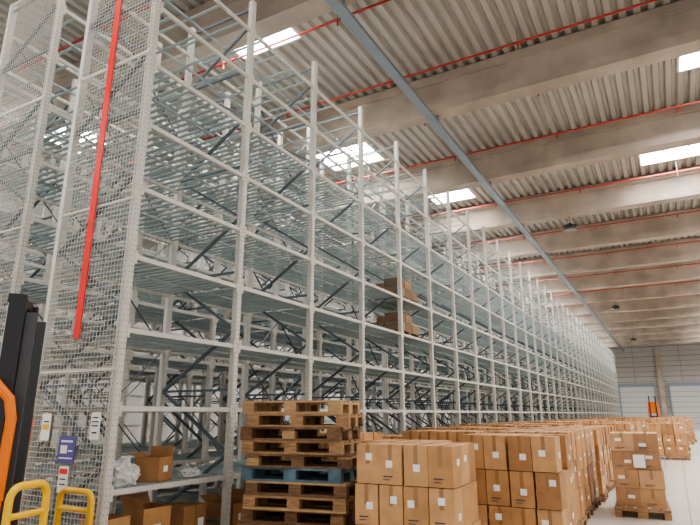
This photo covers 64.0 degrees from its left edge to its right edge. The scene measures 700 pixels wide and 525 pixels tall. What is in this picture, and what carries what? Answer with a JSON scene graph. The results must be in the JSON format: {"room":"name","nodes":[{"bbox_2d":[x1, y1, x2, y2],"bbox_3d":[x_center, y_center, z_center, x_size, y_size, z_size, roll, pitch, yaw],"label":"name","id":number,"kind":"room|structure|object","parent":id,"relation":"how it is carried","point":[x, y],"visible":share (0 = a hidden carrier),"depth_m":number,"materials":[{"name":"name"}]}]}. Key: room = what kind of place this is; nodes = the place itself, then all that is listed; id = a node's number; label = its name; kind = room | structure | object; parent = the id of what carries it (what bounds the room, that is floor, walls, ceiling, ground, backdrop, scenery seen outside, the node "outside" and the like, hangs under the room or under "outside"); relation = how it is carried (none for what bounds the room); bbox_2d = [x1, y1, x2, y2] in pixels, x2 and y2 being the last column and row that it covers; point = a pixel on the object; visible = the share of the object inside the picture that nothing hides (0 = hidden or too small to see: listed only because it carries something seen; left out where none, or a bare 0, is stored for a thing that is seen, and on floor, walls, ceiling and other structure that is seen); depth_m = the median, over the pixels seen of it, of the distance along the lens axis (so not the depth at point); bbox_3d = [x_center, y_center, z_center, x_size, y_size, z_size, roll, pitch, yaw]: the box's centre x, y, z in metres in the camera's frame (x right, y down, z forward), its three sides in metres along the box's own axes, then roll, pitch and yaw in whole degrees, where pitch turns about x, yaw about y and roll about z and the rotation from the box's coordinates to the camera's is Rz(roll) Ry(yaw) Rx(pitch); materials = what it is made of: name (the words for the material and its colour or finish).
{"room":"warehouse","nodes":[
{"label":"warehouse","id":0,"kind":"room"},
{"bbox_2d":[0,166,506,462],"bbox_3d":[0.972,7.329,40.215,0.225,10.400,78.000,-8,-17,28],"label":"wall","id":1,"kind":"structure","parent":0,"point":[133,421],"depth_m":23.47,"materials":[{"name":"grey"}]},
{"bbox_2d":[0,0,699,282],"bbox_3d":[19.756,0.742,34.994,39.200,0.100,73.399,-8,-17,28],"label":"ceiling","id":2,"kind":"structure","parent":0,"point":[416,36],"depth_m":14.54,"materials":[{"name":"metal"}]},
{"bbox_2d":[44,127,105,153],"bbox_3d":[-8.477,-4.107,17.675,2.010,0.450,1.490,-8,-17,28],"label":"window","id":3,"kind":"structure","parent":2,"relation":"attached to","point":[63,128],"depth_m":18.10,"materials":[{"name":"white"}]},
{"bbox_2d":[6,0,162,76],"bbox_3d":[3.549,-6.408,7.201,38.420,0.565,0.048,-8,-17,28],"label":"pipe","id":4,"kind":"object","parent":2,"relation":"hanging from","point":[81,38],"visible":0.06,"depth_m":12.33,"materials":[{"name":"red metal"}]},
{"bbox_2d":[0,0,359,141],"bbox_3d":[4.057,-5.923,8.029,39.000,1.020,0.460,-8,-17,28],"label":"ceiling beam","id":5,"kind":"structure","parent":2,"relation":"attached to","point":[273,17],"depth_m":11.53,"materials":[{"name":"beige concrete"}]},
{"bbox_2d":[11,0,390,145],"bbox_3d":[4.630,-5.906,9.060,38.420,0.565,0.048,-8,-17,28],"label":"pipe","id":6,"kind":"object","parent":2,"relation":"hanging from","point":[383,1],"visible":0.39,"depth_m":12.12,"materials":[{"name":"red metal"}]},
{"bbox_2d":[236,27,301,59],"bbox_3d":[-2.203,-5.443,12.726,1.730,0.450,1.490,-8,-17,28],"label":"window","id":7,"kind":"structure","parent":2,"relation":"attached to","point":[289,32],"depth_m":13.24,"materials":[{"name":"white glass"}]},
{"bbox_2d":[316,141,384,170],"bbox_3d":[-0.023,-3.760,18.962,2.010,0.450,1.490,-8,-17,28],"label":"window","id":8,"kind":"structure","parent":2,"relation":"attached to","point":[376,157],"depth_m":19.35,"materials":[{"name":"white glass"}]},
{"bbox_2d":[56,0,657,184],"bbox_3d":[5.898,-5.317,11.242,38.420,0.565,0.048,-8,-17,28],"label":"pipe","id":9,"kind":"object","parent":2,"relation":"hanging from","point":[649,1],"visible":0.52,"depth_m":12.73,"materials":[{"name":"red metal"}]},
{"bbox_2d":[70,0,699,211],"bbox_3d":[6.406,-4.833,12.070,39.000,1.020,0.460,-8,-17,28],"label":"ceiling beam","id":10,"kind":"structure","parent":2,"relation":"attached to","point":[669,31],"depth_m":13.11,"materials":[{"name":"beige concrete"}]},
{"bbox_2d":[164,102,699,242],"bbox_3d":[8.756,-3.742,16.112,39.000,1.020,0.460,-8,-17,28],"label":"ceiling beam","id":11,"kind":"structure","parent":2,"relation":"attached to","point":[668,129],"depth_m":17.20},
{"bbox_2d":[428,189,475,204],"bbox_3d":[3.962,-2.879,22.228,1.730,0.450,1.490,-8,-17,28],"label":"window","id":12,"kind":"structure","parent":2,"relation":"attached to","point":[464,194],"depth_m":22.76,"materials":[{"name":"white glass"}]},
{"bbox_2d":[230,92,699,208],"bbox_3d":[8.248,-4.227,15.284,38.420,0.565,0.048,-8,-17,28],"label":"pipe","id":13,"kind":"object","parent":2,"relation":"hanging from","point":[677,106],"visible":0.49,"depth_m":16.50,"materials":[{"name":"red metal"}]},
{"bbox_2d":[244,166,699,259],"bbox_3d":[11.105,-2.652,20.153,39.000,1.020,0.460,-8,-17,28],"label":"ceiling beam","id":14,"kind":"structure","parent":2,"relation":"attached to","point":[668,188],"depth_m":21.24,"materials":[{"name":"beige concrete"}]},
{"bbox_2d":[325,0,624,350],"bbox_3d":[13.726,1.763,34.170,0.260,0.191,76.225,-8,-17,28],"label":"cable tray","id":15,"kind":"object","parent":2,"relation":"attached to","point":[339,7],"visible":1,"depth_m":14.01,"materials":[{"name":"silver metal"}]},
{"bbox_2d":[282,160,699,241],"bbox_3d":[10.597,-3.137,19.325,38.420,0.565,0.048,-8,-17,28],"label":"pipe","id":16,"kind":"object","parent":2,"relation":"hanging from","point":[495,203],"visible":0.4,"depth_m":20.49,"materials":[{"name":"red metal"}]},
{"bbox_2d":[292,208,699,285],"bbox_3d":[13.454,-1.561,24.194,39.000,1.020,0.460,-8,-17,28],"label":"ceiling beam","id":17,"kind":"structure","parent":2,"relation":"attached to","point":[687,224],"depth_m":25.22,"materials":[{"name":"beige concrete"}]},
{"bbox_2d":[334,238,699,285],"bbox_3d":[15.803,-0.471,28.236,39.000,1.020,0.460,-8,-17,28],"label":"ceiling beam","id":18,"kind":"structure","parent":2,"relation":"attached to","point":[685,252],"depth_m":29.23,"materials":[{"name":"beige concrete"}]},
{"bbox_2d":[401,205,699,254],"bbox_3d":[12.945,-2.046,23.366,38.420,0.565,0.048,-8,-17,28],"label":"pipe","id":19,"kind":"object","parent":2,"relation":"hanging from","point":[677,214],"visible":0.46,"depth_m":24.41,"materials":[{"name":"red metal"}]},
{"bbox_2d":[418,240,699,276],"bbox_3d":[15.295,-0.956,27.408,38.420,0.565,0.048,-8,-17,28],"label":"pipe","id":20,"kind":"object","parent":2,"relation":"hanging from","point":[676,243],"visible":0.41,"depth_m":28.61,"materials":[{"name":"red metal"}]},
{"bbox_2d":[420,260,699,304],"bbox_3d":[18.152,0.620,32.277,39.000,1.020,0.460,-8,-17,28],"label":"ceiling beam","id":21,"kind":"structure","parent":2,"relation":"attached to","point":[687,272],"depth_m":33.27,"materials":[{"name":"beige concrete"}]},
{"bbox_2d":[435,279,699,311],"bbox_3d":[20.501,1.710,36.319,39.000,1.020,0.460,-8,-17,28],"label":"ceiling beam","id":22,"kind":"structure","parent":2,"relation":"attached to","point":[687,288],"depth_m":37.22,"materials":[{"name":"beige concrete"}]},
{"bbox_2d":[563,218,577,232],"bbox_3d":[8.401,-1.489,21.411,0.540,0.565,0.540,-8,-17,28],"label":"lamp","id":23,"kind":"object","parent":2,"relation":"hanging from","point":[569,227],"visible":1,"depth_m":21.26,"materials":[{"name":"grey metal"}]},
{"bbox_2d":[443,306,699,330],"bbox_3d":[25.199,3.891,44.401,39.000,1.020,0.460,-8,-17,28],"label":"ceiling beam","id":24,"kind":"structure","parent":2,"relation":"attached to","point":[688,311],"depth_m":45.22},
{"bbox_2d":[492,263,699,285],"bbox_3d":[17.644,0.135,31.449,38.420,0.565,0.048,-8,-17,28],"label":"pipe","id":25,"kind":"object","parent":2,"relation":"hanging from","point":[676,265],"visible":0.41,"depth_m":32.54,"materials":[{"name":"red metal"}]},
{"bbox_2d":[515,295,699,318],"bbox_3d":[22.850,2.801,40.360,39.000,1.020,0.460,-8,-17,28],"label":"ceiling beam","id":26,"kind":"structure","parent":2,"relation":"attached to","point":[693,300],"depth_m":41.15,"materials":[{"name":"beige concrete"}]},
{"bbox_2d":[520,280,699,298],"bbox_3d":[19.993,1.225,35.491,38.420,0.565,0.048,-8,-17,28],"label":"pipe","id":27,"kind":"object","parent":2,"relation":"hanging from","point":[696,280],"visible":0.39,"depth_m":36.45,"materials":[{"name":"red metal"}]},
{"bbox_2d":[525,294,699,309],"bbox_3d":[22.342,2.316,39.532,38.420,0.565,0.048,-8,-17,28],"label":"pipe","id":28,"kind":"object","parent":2,"relation":"hanging from","point":[699,294],"visible":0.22,"depth_m":40.62,"materials":[{"name":"red metal"}]},
{"bbox_2d":[611,305,619,309],"bbox_3d":[17.797,2.873,37.576,0.540,0.565,0.540,-8,-17,28],"label":"lamp","id":29,"kind":"object","parent":2,"relation":"hanging from","point":[615,307],"visible":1,"depth_m":37.44,"materials":[{"name":"grey"}]},
{"bbox_2d":[550,316,699,332],"bbox_3d":[27.548,4.982,48.443,39.000,1.020,0.460,-8,-17,28],"label":"ceiling beam","id":30,"kind":"structure","parent":2,"relation":"attached to","point":[695,320],"depth_m":49.18,"materials":[{"name":"beige concrete"}]},
{"bbox_2d":[552,331,699,344],"bbox_3d":[32.246,7.162,56.526,39.000,1.020,0.460,-8,-17,28],"label":"ceiling beam","id":31,"kind":"structure","parent":2,"relation":"attached to","point":[697,333],"depth_m":57.13,"materials":[{"name":"beige concrete"}]},
{"bbox_2d":[563,324,699,338],"bbox_3d":[29.897,6.072,52.484,39.000,1.020,0.460,-8,-17,28],"label":"ceiling beam","id":32,"kind":"structure","parent":2,"relation":"attached to","point":[684,328],"depth_m":53.16,"materials":[{"name":"beige concrete"}]},
{"bbox_2d":[580,337,699,347],"bbox_3d":[34.595,8.253,60.567,39.000,1.020,0.460,-8,-17,28],"label":"ceiling beam","id":33,"kind":"structure","parent":2,"relation":"attached to","point":[695,339],"depth_m":61.22,"materials":[{"name":"beige concrete"}]},
{"bbox_2d":[638,143,699,165],"bbox_3d":[10.775,-3.890,18.482,2.290,0.450,1.490,-8,-17,28],"label":"window","id":34,"kind":"structure","parent":2,"relation":"attached to","point":[691,150],"depth_m":19.14,"materials":[{"name":"white glass"}]},
{"bbox_2d":[677,52,699,72],"bbox_3d":[8.816,-5.321,13.177,2.010,0.450,1.490,-8,-17,28],"label":"window","id":35,"kind":"structure","parent":2,"relation":"attached to","point":[691,61],"depth_m":14.08,"materials":[{"name":"white glass"}]},
{"bbox_2d":[29,429,699,524],"bbox_3d":[18.054,9.756,29.631,39.000,0.200,78.000,-8,-17,28],"label":"floor","id":36,"kind":"structure","parent":0,"point":[682,477],"depth_m":11.06,"materials":[{"name":"concrete"}]},
{"bbox_2d":[0,293,45,524],"bbox_3d":[-2.960,1.577,4.640,2.300,2.573,1.006,6,-16,-20],"label":"forklift","id":37,"kind":"object","parent":36,"relation":"on","point":[23,338],"visible":0.98,"depth_m":4.62,"materials":[{"name":"grey metal"}]},
{"bbox_2d":[1,479,50,524],"bbox_3d":[-2.326,2.135,3.935,0.140,1.128,0.480,-4,-16,15],"label":"barrier","id":38,"kind":"object","parent":36,"relation":"on","point":[7,517],"visible":1,"depth_m":4.03,"materials":[{"name":"yellow metal"}]},
{"bbox_2d":[53,487,94,524],"bbox_3d":[-2.569,2.566,5.148,0.600,0.928,0.140,-8,-17,28],"label":"barrier","id":39,"kind":"object","parent":36,"relation":"on","point":[89,511],"visible":1,"depth_m":5.21,"materials":[{"name":"yellow metal"}]},
{"bbox_2d":[0,107,554,492],"bbox_3d":[6.846,7.378,36.402,1.440,7.920,63.510,-8,-17,28],"label":"storage rack","id":40,"kind":"object","parent":36,"relation":"on","point":[39,257],"visible":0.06,"depth_m":15.07,"materials":[{"name":"grey metal"}]},
{"bbox_2d":[0,71,574,508],"bbox_3d":[8.677,7.110,35.410,1.440,7.920,63.510,-8,-17,28],"label":"storage rack","id":41,"kind":"object","parent":36,"relation":"on","point":[149,372],"visible":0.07,"depth_m":12.62,"materials":[{"name":"grey metal"}]},
{"bbox_2d":[0,0,595,524],"bbox_3d":[10.683,6.817,34.323,1.440,7.920,63.510,-8,-17,28],"label":"storage rack","id":42,"kind":"object","parent":36,"relation":"on","point":[151,313],"visible":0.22,"depth_m":9.44,"materials":[{"name":"grey metal"}]},
{"bbox_2d":[237,400,363,524],"bbox_3d":[-0.527,2.509,6.507,1.322,1.744,0.913,-4,-16,15],"label":"pallet stack","id":43,"kind":"object","parent":36,"relation":"on","point":[301,494],"visible":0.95,"depth_m":6.29,"materials":[{"name":"brown wood"}]},
{"bbox_2d":[18,0,621,524],"bbox_3d":[12.514,6.549,33.331,1.440,7.920,63.510,-8,-17,28],"label":"storage rack","id":44,"kind":"object","parent":36,"relation":"on","point":[239,299],"visible":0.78,"depth_m":9.13,"materials":[{"name":"grey metal"}]},
{"bbox_2d":[40,414,51,440],"bbox_3d":[-3.302,1.786,6.080,0.150,0.280,0.011,-8,-17,28],"label":"notice sign","id":45,"kind":"object","parent":44,"relation":"attached to","point":[46,421],"visible":1,"depth_m":6.07,"materials":[{"name":"white paper"}]},
{"bbox_2d":[56,466,68,491],"bbox_3d":[-2.953,2.227,5.758,0.150,0.250,0.011,-8,-17,28],"label":"warning sign","id":46,"kind":"object","parent":44,"relation":"attached to","point":[63,470],"visible":0.95,"depth_m":5.76,"materials":[{"name":"white paper"}]},
{"bbox_2d":[56,436,76,463],"bbox_3d":[-2.953,1.947,5.833,0.270,0.270,0.011,-8,-17,28],"label":"sign","id":47,"kind":"object","parent":44,"relation":"attached to","point":[67,444],"visible":1,"depth_m":5.83,"materials":[{"name":"blue plastic"}]},
{"bbox_2d":[89,412,101,439],"bbox_3d":[-2.596,1.663,5.702,0.140,0.270,0.011,-8,-17,28],"label":"notice sign","id":48,"kind":"object","parent":44,"relation":"attached to","point":[96,416],"visible":1,"depth_m":5.70,"materials":[{"name":"white paper"}]},
{"bbox_2d":[73,0,121,338],"bbox_3d":[-3.020,-1.826,6.898,0.105,5.520,0.012,-8,-17,28],"label":"strip","id":49,"kind":"object","parent":44,"relation":"attached to","point":[94,195],"visible":1,"depth_m":6.67,"materials":[{"name":"red paint"}]},
{"bbox_2d":[77,504,130,524],"bbox_3d":[-2.587,2.814,5.811,0.448,0.509,0.340,-6,-16,23],"label":"carton","id":50,"kind":"object","parent":44,"relation":"in","point":[113,519],"visible":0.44,"depth_m":5.83,"materials":[{"name":"cardboard"}]},
{"bbox_2d":[92,456,140,487],"bbox_3d":[-2.486,2.234,6.004,0.454,0.291,0.487,-8,-17,28],"label":"plastic bag","id":51,"kind":"object","parent":44,"relation":"in","point":[125,473],"visible":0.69,"depth_m":5.87,"materials":[{"name":"white plastic"}]},
{"bbox_2d":[119,492,171,524],"bbox_3d":[-2.320,2.896,6.236,0.459,0.574,0.422,-10,-18,34],"label":"carton","id":52,"kind":"object","parent":44,"relation":"in","point":[142,511],"visible":1,"depth_m":6.17,"materials":[{"name":"cardboard"}]},
{"bbox_2d":[129,446,174,481],"bbox_3d":[-2.307,2.324,6.482,0.405,0.366,0.323,-3,-15,12],"label":"carton","id":53,"kind":"object","parent":44,"relation":"in","point":[156,466],"visible":0.91,"depth_m":6.35,"materials":[{"name":"cardboard"}]},
{"bbox_2d":[167,501,206,524],"bbox_3d":[-2.022,3.123,6.746,0.405,0.401,0.400,-7,-17,25],"label":"carton","id":54,"kind":"object","parent":44,"relation":"in","point":[182,512],"visible":0.89,"depth_m":6.64,"materials":[{"name":"cardboard"}]},
{"bbox_2d":[178,467,202,477],"bbox_3d":[-1.933,2.542,6.798,0.245,0.108,0.340,-8,-17,28],"label":"plastic bag","id":55,"kind":"object","parent":44,"relation":"in","point":[189,472],"visible":1,"depth_m":6.72,"materials":[{"name":"white plastic"}]},
{"bbox_2d":[199,488,244,524],"bbox_3d":[-1.655,3.263,7.401,0.534,0.471,0.418,-6,-16,22],"label":"carton","id":56,"kind":"object","parent":44,"relation":"in","point":[213,500],"visible":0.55,"depth_m":7.26,"materials":[{"name":"cardboard"}]},
{"bbox_2d":[368,277,418,307],"bbox_3d":[1.060,0.777,13.599,0.800,0.544,1.200,-8,-17,28],"label":"cardboard boxes","id":57,"kind":"object","parent":44,"relation":"on","point":[407,293],"visible":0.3,"depth_m":13.26,"materials":[{"name":"brown cardboard"}]},
{"bbox_2d":[370,312,419,337],"bbox_3d":[1.060,1.563,13.387,0.800,0.544,1.200,-8,-17,28],"label":"cardboard boxes","id":58,"kind":"object","parent":44,"relation":"on","point":[389,318],"visible":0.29,"depth_m":13.01,"materials":[{"name":"brown cardboard"}]},
{"bbox_2d":[282,431,381,472],"bbox_3d":[-0.247,3.074,7.828,1.200,1.344,0.852,-9,-17,29],"label":"carton","id":59,"kind":"object","parent":36,"relation":"on","point":[364,435],"visible":0.05,"depth_m":7.67,"materials":[{"name":"brown cardboard"}]},
{"bbox_2d":[382,434,401,438],"bbox_3d":[0.541,3.494,9.214,1.200,1.254,0.828,-9,-17,29],"label":"cardboard boxes","id":60,"kind":"object","parent":36,"relation":"on","point":[384,436],"visible":0.06,"depth_m":8.90,"materials":[{"name":"brown cardboard"}]},
{"bbox_2d":[362,439,450,442],"bbox_3d":[0.671,2.981,7.311,1.200,1.254,0.828,-8,-17,28],"label":"cardboard boxes","id":61,"kind":"object","parent":36,"relation":"on","point":[373,440],"visible":0.05,"depth_m":7.50,"materials":[{"name":"brown cardboard"}]},
{"bbox_2d":[355,441,480,524],"bbox_3d":[0.708,2.540,5.765,1.200,1.299,0.856,-8,-17,27],"label":"cardboard boxes","id":62,"kind":"object","parent":36,"relation":"on","point":[399,482],"visible":1,"depth_m":5.51,"materials":[{"name":"brown cardboard"}]},
{"bbox_2d":[418,427,452,429],"bbox_3d":[2.151,4.220,12.003,1.200,1.305,0.804,-8,-17,27],"label":"cardboard boxes","id":63,"kind":"object","parent":36,"relation":"on","point":[424,428],"visible":0.05,"depth_m":12.00,"materials":[{"name":"beige cardboard"}]},
{"bbox_2d":[402,429,489,441],"bbox_3d":[1.516,3.294,8.645,1.200,1.344,0.852,-8,-17,26],"label":"cardboard boxes","id":64,"kind":"object","parent":36,"relation":"on","point":[453,435],"visible":0.13,"depth_m":8.49,"materials":[{"name":"brown cardboard"}]},
{"bbox_2d":[447,426,490,426],"bbox_3d":[3.015,4.583,13.346,1.200,1.305,0.804,-8,-17,26],"label":"wooden pallet","id":65,"kind":"object","parent":36,"relation":"on","point":[447,426],"visible":0.06,"depth_m":13.35,"materials":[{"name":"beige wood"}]},
{"bbox_2d":[450,427,520,430],"bbox_3d":[2.607,3.800,10.521,1.200,1.344,0.852,-9,-17,29],"label":"cardboard boxes","id":66,"kind":"object","parent":36,"relation":"on","point":[453,428],"visible":0.12,"depth_m":10.48,"materials":[{"name":"brown cardboard"}]},
{"bbox_2d":[459,423,512,425],"bbox_3d":[3.516,4.826,14.324,1.200,1.344,0.852,-9,-17,30],"label":"cardboard boxes","id":67,"kind":"object","parent":36,"relation":"on","point":[474,424],"visible":0.07,"depth_m":14.19,"materials":[{"name":"beige cardboard"}]},
{"bbox_2d":[484,422,517,423],"bbox_3d":[4.599,5.341,16.231,1.200,1.344,0.852,-8,-17,27],"label":"cardboard boxes","id":68,"kind":"object","parent":36,"relation":"on","point":[489,422],"visible":0.12,"depth_m":16.20,"materials":[{"name":"beige cardboard"}]},
{"bbox_2d":[461,433,576,524],"bbox_3d":[2.100,2.829,6.922,1.200,1.344,0.857,-9,-18,30],"label":"cardboard boxes","id":69,"kind":"object","parent":36,"relation":"on","point":[522,479],"visible":0.91,"depth_m":6.59,"materials":[{"name":"brown cardboard"}]},
{"bbox_2d":[491,425,548,427],"bbox_3d":[3.929,4.418,12.814,1.200,1.344,0.811,-8,-17,27],"label":"cardboard boxes","id":70,"kind":"object","parent":36,"relation":"on","point":[521,426],"visible":0.08,"depth_m":12.63,"materials":[{"name":"brown cardboard"}]},
{"bbox_2d":[508,421,539,422],"bbox_3d":[5.954,5.960,18.525,1.200,1.344,0.852,-9,-18,30],"label":"cardboard boxes","id":71,"kind":"object","parent":36,"relation":"on","point":[512,421],"visible":0.06,"depth_m":18.57,"materials":[{"name":"beige cardboard"}]},
{"bbox_2d":[487,430,587,524],"bbox_3d":[2.788,3.225,8.391,1.200,1.344,0.852,-9,-17,29],"label":"cardboard boxes","id":72,"kind":"object","parent":36,"relation":"on","point":[581,518],"visible":0.22,"depth_m":8.20,"materials":[{"name":"brown cardboard"}]},
{"bbox_2d":[513,423,563,426],"bbox_3d":[5.009,4.935,14.727,1.200,1.344,0.852,-8,-17,28],"label":"cardboard boxes","id":73,"kind":"object","parent":36,"relation":"on","point":[548,424],"visible":0.14,"depth_m":14.63,"materials":[{"name":"beige cardboard"}]},
{"bbox_2d":[504,429,593,520],"bbox_3d":[3.288,3.480,9.337,1.200,1.344,0.811,-9,-17,29],"label":"cardboard boxes","id":74,"kind":"object","parent":36,"relation":"on","point":[581,438],"visible":0.17,"depth_m":9.12,"materials":[{"name":"brown cardboard"}]},
{"bbox_2d":[520,427,601,510],"bbox_3d":[3.855,3.748,10.329,1.200,1.344,0.811,-9,-17,30],"label":"cardboard boxes","id":75,"kind":"object","parent":36,"relation":"on","point":[588,432],"visible":0.21,"depth_m":10.02,"materials":[{"name":"brown cardboard"}]},
{"bbox_2d":[540,422,582,424],"bbox_3d":[6.859,5.816,17.991,1.200,1.344,0.852,-8,-17,28],"label":"cardboard boxes","id":76,"kind":"object","parent":36,"relation":"on","point":[579,423],"visible":0.12,"depth_m":17.78,"materials":[{"name":"beige cardboard"}]},
{"bbox_2d":[551,423,578,425],"bbox_3d":[6.370,5.582,17.050,1.200,1.305,0.804,-9,-18,30],"label":"cardboard boxes","id":77,"kind":"object","parent":36,"relation":"on","point":[566,424],"visible":0.06,"depth_m":17.13,"materials":[{"name":"beige cardboard"}]},
{"bbox_2d":[548,421,586,424],"bbox_3d":[7.442,6.082,18.979,1.200,1.344,0.852,-8,-17,27],"label":"cardboard boxes","id":78,"kind":"object","parent":36,"relation":"on","point":[548,421],"visible":0.12,"depth_m":18.94,"materials":[{"name":"beige cardboard"}]},
{"bbox_2d":[564,420,597,422],"bbox_3d":[8.800,6.692,21.240,1.200,1.344,0.811,-9,-18,30],"label":"cardboard boxes","id":79,"kind":"object","parent":36,"relation":"on","point":[588,421],"visible":0.08,"depth_m":21.39,"materials":[{"name":"brown cardboard"}]},
{"bbox_2d":[559,426,614,486],"bbox_3d":[5.714,4.623,13.485,1.200,1.299,0.853,-9,-17,30],"label":"cardboard boxes","id":80,"kind":"object","parent":36,"relation":"on","point":[606,428],"visible":0.13,"depth_m":13.08,"materials":[{"name":"brown cardboard"}]},
{"bbox_2d":[570,425,615,431],"bbox_3d":[6.285,4.868,14.394,1.200,1.299,0.853,-9,-18,30],"label":"cardboard boxes","id":81,"kind":"object","parent":36,"relation":"on","point":[612,428],"visible":0.09,"depth_m":14.51,"materials":[{"name":"brown cardboard"}]},
{"bbox_2d":[572,427,614,492],"bbox_3d":[5.137,4.367,12.534,1.200,1.299,0.853,-9,-18,30],"label":"cardboard boxes","id":82,"kind":"object","parent":36,"relation":"on","point":[609,484],"visible":0.1,"depth_m":12.27,"materials":[{"name":"brown cardboard"}]},
{"bbox_2d":[592,429,608,501],"bbox_3d":[4.430,4.014,11.240,1.200,1.305,0.804,-8,-17,27],"label":"cardboard boxes","id":83,"kind":"object","parent":36,"relation":"on","point":[600,468],"visible":0.07,"depth_m":10.74,"materials":[{"name":"brown cardboard"}]},
{"bbox_2d":[588,419,615,420],"bbox_3d":[12.353,8.327,27.298,1.200,1.344,0.852,-9,-18,30],"label":"cardboard boxes","id":84,"kind":"object","parent":36,"relation":"on","point":[588,419],"visible":0.12,"depth_m":27.10,"materials":[{"name":"beige cardboard"}]},
{"bbox_2d":[584,423,633,431],"bbox_3d":[7.100,5.068,15.220,1.200,1.344,0.811,-9,-17,29],"label":"cardboard boxes","id":85,"kind":"object","parent":36,"relation":"on","point":[620,427],"visible":0.1,"depth_m":14.94,"materials":[{"name":"brown cardboard"}]},
{"bbox_2d":[597,422,638,431],"bbox_3d":[8.424,5.681,17.494,1.200,1.344,0.811,-8,-17,27],"label":"cardboard boxes","id":86,"kind":"object","parent":36,"relation":"on","point":[635,424],"visible":0.09,"depth_m":17.16,"materials":[{"name":"brown cardboard"}]},
{"bbox_2d":[602,421,641,431],"bbox_3d":[8.976,5.935,18.433,1.200,1.344,0.852,-9,-18,30],"label":"cardboard boxes","id":87,"kind":"object","parent":36,"relation":"on","point":[639,423],"visible":0.13,"depth_m":18.41,"materials":[{"name":"brown cardboard"}]},
{"bbox_2d":[626,420,650,422],"bbox_3d":[13.906,8.227,26.842,1.200,1.299,0.853,-8,-17,28],"label":"cardboard boxes","id":88,"kind":"object","parent":36,"relation":"on","point":[648,421],"visible":0.1,"depth_m":26.63,"materials":[{"name":"beige cardboard"}]},
{"bbox_2d":[609,432,672,520],"bbox_3d":[4.891,3.552,9.501,0.833,1.292,1.200,-7,-17,25],"label":"cardboard boxes","id":89,"kind":"object","parent":36,"relation":"on","point":[639,478],"visible":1,"depth_m":9.11,"materials":[{"name":"brown cardboard"}]},
{"bbox_2d":[631,418,651,419],"bbox_3d":[16.321,9.329,31.010,1.200,1.344,0.852,-8,-17,29],"label":"cardboard boxes","id":90,"kind":"object","parent":36,"relation":"on","point":[631,418],"visible":0.12,"depth_m":30.86,"materials":[{"name":"beige cardboard"}]},
{"bbox_2d":[641,422,648,431],"bbox_3d":[11.944,7.362,23.551,1.200,1.254,0.828,-9,-17,29],"label":"cardboard boxes","id":91,"kind":"object","parent":36,"relation":"on","point":[644,425],"visible":0.1,"depth_m":23.13,"materials":[{"name":"beige cardboard"}]},
{"bbox_2d":[647,396,659,416],"bbox_3d":[27.568,13.727,50.778,0.920,3.150,2.825,-8,-17,28],"label":"forklift","id":92,"kind":"object","parent":36,"relation":"on","point":[653,408],"visible":0.41,"depth_m":50.71,"materials":[{"name":"orange metal"}]},
{"bbox_2d":[654,349,667,416],"bbox_3d":[35.685,14.356,64.107,0.600,8.880,0.460,-8,-17,28],"label":"column","id":93,"kind":"structure","parent":36,"relation":"on","point":[656,351],"depth_m":64.08,"materials":[{"name":"concrete"}]},
{"bbox_2d":[649,423,690,460],"bbox_3d":[11.684,6.550,20.539,1.200,1.254,0.828,-8,-17,27],"label":"cardboard boxes","id":94,"kind":"object","parent":36,"relation":"on","point":[673,438],"visible":0.8,"depth_m":20.17,"materials":[{"name":"brown cardboard"}]},
{"bbox_2d":[652,418,690,456],"bbox_3d":[12.559,6.843,21.968,1.200,1.432,0.834,-9,-18,31],"label":"cardboard boxes","id":95,"kind":"object","parent":36,"relation":"on","point":[654,420],"visible":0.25,"depth_m":21.80,"materials":[{"name":"brown cardboard"}]},
{"bbox_2d":[667,417,694,443],"bbox_3d":[18.193,9.246,30.872,1.200,1.432,0.834,-8,-17,28],"label":"cardboard boxes","id":96,"kind":"object","parent":36,"relation":"on","point":[688,425],"visible":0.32,"depth_m":30.40,"materials":[{"name":"brown cardboard"}]},
{"bbox_2d":[683,419,690,450],"bbox_3d":[14.708,7.856,25.555,1.200,1.344,0.811,-6,-16,23],"label":"cardboard boxes","id":97,"kind":"object","parent":36,"relation":"on","point":[684,420],"visible":0.06,"depth_m":25.01,"materials":[{"name":"brown cardboard"}]},
{"bbox_2d":[689,417,696,441],"bbox_3d":[19.835,9.902,33.304,1.200,1.432,0.834,-8,-17,28],"label":"cardboard boxes","id":98,"kind":"object","parent":36,"relation":"on","point":[690,418],"visible":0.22,"depth_m":32.78,"materials":[{"name":"brown cardboard"}]},
{"bbox_2d":[510,342,699,420],"bbox_3d":[37.181,13.711,63.868,39.000,10.400,0.230,-8,-17,28],"label":"wall","id":99,"kind":"structure","parent":0,"point":[680,362],"depth_m":65.10,"materials":[{"name":"grey"}]},
{"bbox_2d":[618,383,656,417],"bbox_3d":[33.510,16.603,64.990,3.920,5.000,0.140,-8,-17,28],"label":"door","id":100,"kind":"structure","parent":99,"relation":"in","point":[633,398],"depth_m":65.23,"materials":[{"name":"grey metal"}]},
{"bbox_2d":[668,382,699,428],"bbox_3d":[38.045,15.941,62.533,3.920,5.000,0.140,-8,-17,28],"label":"door","id":101,"kind":"structure","parent":99,"relation":"in","point":[684,396],"depth_m":62.85,"materials":[{"name":"grey metal"}]}
]}

